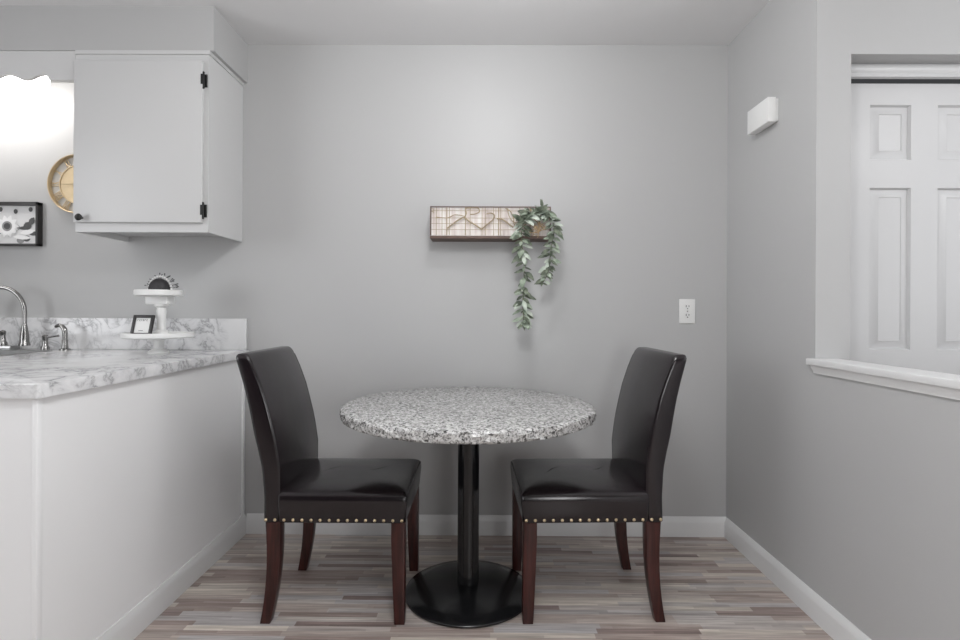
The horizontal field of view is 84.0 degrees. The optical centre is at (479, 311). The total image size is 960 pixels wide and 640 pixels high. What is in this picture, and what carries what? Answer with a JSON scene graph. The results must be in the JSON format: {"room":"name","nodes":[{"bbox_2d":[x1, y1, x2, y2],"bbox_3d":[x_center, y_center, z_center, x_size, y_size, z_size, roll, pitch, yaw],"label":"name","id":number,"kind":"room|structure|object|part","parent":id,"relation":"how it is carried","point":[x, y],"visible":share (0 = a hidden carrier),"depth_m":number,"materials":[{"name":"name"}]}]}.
{"room":"dining room","nodes":[
{"label":"dining room","id":0,"kind":"room"},
{"bbox_2d":[0,6,247,82],"bbox_3d":[-2.271,-1.241,2.504,2.219,0.194,0.335,0,0,0],"label":"soffit","id":1,"kind":"structure","parent":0,"point":[22,28],"depth_m":2.33,"materials":[{"name":"grey paint"}]},
{"bbox_2d":[0,76,49,88],"bbox_3d":[-2.472,-1.085,2.448,0.920,0.118,0.150,0,0,0],"label":"light","id":2,"kind":"object","parent":1,"relation":"attached to","point":[9,82],"visible":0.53,"depth_m":2.43,"materials":[{"name":"white plastic"}]},
{"bbox_2d":[0,51,75,81],"bbox_3d":[-2.567,-1.081,2.350,1.591,0.127,0.018,0,0,0],"label":"valance","id":3,"kind":"object","parent":1,"relation":"attached to","point":[58,66],"visible":0.97,"depth_m":2.34,"materials":[{"name":"white paint"}]},
{"bbox_2d":[0,44,727,516],"bbox_3d":[-1.078,-0.112,2.715,4.614,2.440,0.100,0,0,0],"label":"wall","id":4,"kind":"structure","parent":0,"point":[348,150],"depth_m":2.66,"materials":[{"name":"grey paint"}]},
{"bbox_2d":[0,202,42,245],"bbox_3d":[-2.386,-0.433,2.655,0.396,0.216,0.033,0,0,0],"label":"picture frame","id":5,"kind":"object","parent":4,"relation":"attached to","point":[21,223],"visible":1,"depth_m":2.65,"materials":[{"name":"black wood"}]},
{"bbox_2d":[47,154,73,212],"bbox_3d":[-1.997,-0.632,2.653,0.294,0.294,0.029,0,0,0],"label":"wall clock","id":6,"kind":"object","parent":4,"relation":"attached to","point":[60,176],"visible":0.34,"depth_m":2.66,"materials":[{"name":"beige metal"}]},
{"bbox_2d":[0,317,246,349],"bbox_3d":[-2.264,0.109,2.660,2.204,0.155,0.020,0,0,0],"label":"backsplash","id":7,"kind":"structure","parent":4,"relation":"attached to","point":[83,333],"depth_m":2.65,"materials":[{"name":"white stone"}]},
{"bbox_2d":[73,50,243,241],"bbox_3d":[-1.475,-0.743,2.475,0.590,0.793,0.383,0,0,0],"label":"upper cabinet","id":8,"kind":"object","parent":4,"relation":"attached to","point":[158,134],"visible":1,"depth_m":2.32,"materials":[{"name":"white paint"}]},
{"bbox_3d":[-1.729,-0.405,2.301,0.031,0.030,0.033,0,0,0],"label":"knob","id":9,"kind":"part","parent":8,"relation":"part of","materials":[{"name":"black metal"}]},
{"bbox_3d":[-1.487,-0.738,2.325,0.560,0.704,0.018,0,0,0],"label":"door","id":10,"kind":"part","parent":8,"relation":"part of","materials":[{"name":"white paint"}]},
{"bbox_3d":[-1.473,-1.131,2.497,0.590,0.016,0.338,0,0,0],"label":"moulding","id":11,"kind":"part","parent":8,"relation":"part of","materials":[{"name":"white paint"}]},
{"bbox_2d":[246,513,725,536],"bbox_3d":[0.030,1.064,2.652,2.387,0.097,0.014,0,0,0],"label":"baseboard","id":12,"kind":"structure","parent":4,"relation":"attached to","point":[489,525],"depth_m":2.65,"materials":[{"name":"white paint"}]},
{"bbox_2d":[430,206,550,241],"bbox_3d":[0.050,-0.422,2.596,0.574,0.153,0.123,0,0,0],"label":"wall shelf","id":13,"kind":"object","parent":4,"relation":"attached to","point":[453,223],"visible":0.8,"depth_m":2.55,"materials":[{"name":"brown wood"}]},
{"bbox_2d":[509,199,563,330],"bbox_3d":[0.265,-0.219,2.484,0.255,0.621,0.092,0,0,0],"label":"hanging plant","id":14,"kind":"object","parent":13,"relation":"hanging from","point":[540,213],"visible":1,"depth_m":2.50,"materials":[{"name":"green plant"}]},
{"bbox_3d":[0.254,-0.450,2.489,0.216,0.084,0.082,0,0,0],"label":"crown","id":15,"kind":"part","parent":14,"relation":"part of","materials":[{"name":"green plant"}]},
{"bbox_3d":[0.293,-0.474,2.503,0.059,0.110,0.023,0,0,-16],"label":"crown","id":16,"kind":"part","parent":14,"relation":"part of","materials":[{"name":"green plant"}]},
{"bbox_2d":[679,299,694,323],"bbox_3d":[1.029,0.001,2.649,0.080,0.122,0.009,0,0,0],"label":"wall outlet","id":17,"kind":"object","parent":4,"relation":"attached to","point":[686,306],"visible":1,"depth_m":2.65,"materials":[{"name":"white plastic"}]},
{"bbox_2d":[684,304,690,309],"bbox_3d":[1.029,-0.021,2.647,0.033,0.029,0.003,0,0,0],"label":"receptacle","id":18,"kind":"object","parent":17,"relation":"attached to","point":[686,306],"depth_m":2.65,"materials":[{"name":"white plastic"}]},
{"bbox_2d":[684,313,690,318],"bbox_3d":[1.029,0.022,2.647,0.033,0.029,0.003,0,0,0],"label":"receptacle","id":19,"kind":"object","parent":17,"relation":"attached to","point":[686,315],"depth_m":2.65,"materials":[{"name":"white plastic"}]},
{"bbox_2d":[0,0,769,44],"bbox_3d":[-0.193,-1.353,0.210,6.400,0.050,5.100,0,0,0],"label":"ceiling","id":20,"kind":"structure","parent":0,"point":[261,22],"depth_m":2.42,"materials":[{"name":"paint"}]},
{"bbox_2d":[134,534,832,639],"bbox_3d":[-0.204,1.137,0.210,6.400,0.050,5.100,0,0,0],"label":"floor","id":21,"kind":"structure","parent":0,"point":[710,590],"depth_m":2.07,"materials":[{"name":"laminate"}]},
{"bbox_2d":[0,360,245,639],"bbox_3d":[-1.498,0.668,2.039,0.668,0.875,1.244,0,0,0],"label":"base cabinet","id":22,"kind":"object","parent":21,"relation":"on","point":[116,499],"visible":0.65,"depth_m":1.73,"materials":[{"name":"white paint"}]},
{"bbox_2d":[0,317,248,398],"bbox_3d":[-2.264,0.129,2.040,2.212,0.193,1.261,0,0,0],"label":"countertop","id":23,"kind":"structure","parent":22,"relation":"on","point":[98,356],"depth_m":2.40,"materials":[{"name":"white stone"}]},
{"bbox_2d":[0,350,52,355],"bbox_3d":[-2.401,0.275,2.320,0.759,0.183,0.459,0,0,0],"label":"sink","id":24,"kind":"object","parent":23,"relation":"in","point":[2,352],"visible":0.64,"depth_m":2.53,"materials":[{"name":"metal"}]},
{"bbox_2d":[0,285,58,349],"bbox_3d":[-2.319,0.031,2.572,0.575,0.311,0.068,0,0,0],"label":"faucet","id":25,"kind":"object","parent":23,"relation":"on","point":[24,340],"visible":1,"depth_m":2.57,"materials":[{"name":"metal"}]},
{"bbox_3d":[-2.329,0.128,2.577,0.085,0.075,0.036,0,0,0],"label":"handle","id":26,"kind":"part","parent":25,"relation":"part of","materials":[{"name":"silver metal"}]},
{"bbox_3d":[-2.426,0.175,2.578,0.362,0.021,0.056,0,0,0],"label":"deck plate","id":27,"kind":"part","parent":25,"relation":"part of","materials":[{"name":"metal"}]},
{"bbox_3d":[-2.304,-0.021,2.562,0.231,0.206,0.019,0,0,-8],"label":"spout","id":28,"kind":"part","parent":25,"relation":"part of","materials":[{"name":"silver metal"}]},
{"bbox_3d":[-2.200,0.114,2.576,0.046,0.104,0.046,0,0,0],"label":"spout","id":29,"kind":"part","parent":25,"relation":"part of","materials":[{"name":"silver metal"}]},
{"bbox_3d":[-2.075,0.150,2.575,0.085,0.075,0.036,0,0,0],"label":"handle","id":30,"kind":"part","parent":25,"relation":"part of","materials":[{"name":"silver metal"}]},
{"bbox_2d":[54,323,70,349],"bbox_3d":[-2.019,0.123,2.580,0.074,0.129,0.047,0,0,0],"label":"sprayer","id":31,"kind":"object","parent":23,"relation":"on","point":[65,346],"visible":1,"depth_m":2.57,"materials":[{"name":"silver metal"}]},
{"bbox_2d":[120,289,194,353],"bbox_3d":[-1.455,0.047,2.417,0.290,0.286,0.290,0,0,0],"label":"tiered tray","id":32,"kind":"object","parent":23,"relation":"on","point":[161,299],"visible":0.94,"depth_m":2.39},
{"bbox_2d":[130,315,154,333],"bbox_3d":[-1.492,0.059,2.361,0.094,0.084,0.032,0,0,2],"label":"picture frame","id":33,"kind":"object","parent":32,"relation":"on","point":[141,324],"visible":0.99,"depth_m":2.36,"materials":[{"name":"black wood"}]},
{"bbox_2d":[144,273,178,289],"bbox_3d":[-1.446,-0.133,2.424,0.112,0.085,0.114,0,0,45],"label":"ornament","id":34,"kind":"object","parent":32,"relation":"on","point":[157,283],"visible":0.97,"depth_m":2.39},
{"bbox_3d":[-1.443,0.033,2.417,0.060,0.137,0.060,0,0,0],"label":"post","id":35,"kind":"part","parent":32,"relation":"part of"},
{"bbox_2d":[236,346,420,624],"bbox_3d":[-0.561,0.630,2.102,0.613,0.957,0.452,0,0,0],"label":"dining chair","id":36,"kind":"object","parent":21,"relation":"on","point":[299,486],"visible":1,"depth_m":1.91,"materials":[{"name":"brown leather"}]},
{"bbox_3d":[-0.744,0.912,1.911,0.073,0.392,0.046,0,0,0],"label":"leg","id":37,"kind":"part","parent":36,"relation":"part of","materials":[{"name":"brown wood"}]},
{"bbox_3d":[-0.785,0.449,2.103,0.163,0.596,0.440,0,0,0],"label":"backrest","id":38,"kind":"part","parent":36,"relation":"part of","materials":[{"name":"brown leather"}]},
{"bbox_3d":[-0.742,0.912,2.295,0.073,0.392,0.046,0,0,0],"label":"leg","id":39,"kind":"part","parent":36,"relation":"part of","materials":[{"name":"brown wood"}]},
{"bbox_3d":[-0.485,0.683,2.102,0.459,0.131,0.452,0,0,0],"label":"seat","id":40,"kind":"part","parent":36,"relation":"part of","materials":[{"name":"brown leather"}]},
{"bbox_3d":[-0.291,0.915,1.909,0.050,0.391,0.046,0,0,0],"label":"leg","id":41,"kind":"part","parent":36,"relation":"part of","materials":[{"name":"brown wood"}]},
{"bbox_3d":[-0.289,0.915,2.293,0.050,0.391,0.046,0,0,0],"label":"leg","id":42,"kind":"part","parent":36,"relation":"part of","materials":[{"name":"brown wood"}]},
{"bbox_2d":[339,386,596,628],"bbox_3d":[-0.047,0.737,2.092,0.980,0.749,0.982,0,0,0],"label":"dining table","id":43,"kind":"object","parent":21,"relation":"on","point":[466,592],"visible":0.98,"depth_m":2.00,"materials":[{"name":"stone"}]},
{"bbox_3d":[-0.048,1.089,2.115,0.500,0.045,0.500,0,0,0],"label":"plate","id":44,"kind":"part","parent":43,"relation":"part of","materials":[{"name":"black metal"}]},
{"bbox_2d":[510,347,686,623],"bbox_3d":[0.436,0.634,2.117,0.596,0.960,0.452,0,0,-2],"label":"dining chair","id":45,"kind":"object","parent":21,"relation":"on","point":[627,486],"visible":1,"depth_m":1.92,"materials":[{"name":"brown leather"}]},
{"bbox_3d":[0.164,0.917,2.300,0.050,0.391,0.046,0,0,-2],"label":"leg","id":46,"kind":"part","parent":45,"relation":"part of","materials":[{"name":"brown wood"}]},
{"bbox_3d":[0.177,0.917,1.916,0.050,0.391,0.046,0,0,-2],"label":"leg","id":47,"kind":"part","parent":45,"relation":"part of","materials":[{"name":"brown wood"}]},
{"bbox_3d":[0.368,0.687,2.115,0.459,0.131,0.452,0,0,-2],"label":"seat","id":48,"kind":"part","parent":45,"relation":"part of","materials":[{"name":"brown leather"}]},
{"bbox_3d":[0.617,0.919,2.315,0.073,0.392,0.046,0,0,-2],"label":"leg","id":49,"kind":"part","parent":45,"relation":"part of","materials":[{"name":"brown wood"}]},
{"bbox_3d":[0.662,0.455,2.124,0.163,0.596,0.440,-2,0,-2],"label":"backrest","id":50,"kind":"part","parent":45,"relation":"part of","materials":[{"name":"brown leather"}]},
{"bbox_3d":[0.630,0.919,1.931,0.073,0.392,0.046,0,0,-2],"label":"leg","id":51,"kind":"part","parent":45,"relation":"part of","materials":[{"name":"brown wood"}]},
{"bbox_2d":[726,0,959,639],"bbox_3d":[1.282,-0.101,1.002,0.126,2.440,3.500,0,0,0],"label":"wall","id":52,"kind":"structure","parent":0,"point":[789,190],"depth_m":1.95,"materials":[{"name":"grey paint"}]},
{"bbox_2d":[747,97,777,134],"bbox_3d":[1.207,-0.831,2.278,0.046,0.102,0.170,0,0,0],"label":"door chime","id":53,"kind":"object","parent":52,"relation":"attached to","point":[763,115],"visible":1,"depth_m":2.24,"materials":[{"name":"white plastic"}]},
{"bbox_3d":[1.223,-0.831,2.278,0.012,0.092,0.160,0,0,0],"label":"plate","id":54,"kind":"part","parent":53,"relation":"part of","materials":[{"name":"white plastic"}]},
{"bbox_2d":[724,518,870,639],"bbox_3d":[1.207,1.070,0.946,0.014,0.097,3.387,0,0,0],"label":"baseboard","id":55,"kind":"structure","parent":52,"relation":"attached to","point":[838,627],"depth_m":2.04,"materials":[{"name":"white paint"}]},
{"bbox_2d":[806,358,959,399],"bbox_3d":[1.249,0.185,0.600,0.113,0.024,2.734,0,0,0],"label":"trim","id":56,"kind":"structure","parent":52,"relation":"on","point":[946,380],"depth_m":1.57,"materials":[{"name":"white paint"}]},
{"bbox_2d":[851,0,959,63],"bbox_3d":[2.181,-0.097,1.984,1.661,2.440,0.085,0,0,0],"label":"wall","id":57,"kind":"structure","parent":0,"point":[882,31],"depth_m":1.95,"materials":[{"name":"grey paint"}]},
{"bbox_2d":[850,84,959,374],"bbox_3d":[1.703,0.118,2.067,0.655,1.985,0.034,0,0,0],"label":"door","id":58,"kind":"structure","parent":57,"relation":"in","point":[905,202],"depth_m":2.05,"materials":[{"name":"white paint"}]},
{"bbox_2d":[851,64,959,78],"bbox_3d":[1.700,-0.910,2.018,0.691,0.053,0.025,0,0,0],"label":"trim","id":59,"kind":"structure","parent":57,"relation":"attached to","point":[858,71],"depth_m":2.01,"materials":[{"name":"white paint"}]}
]}

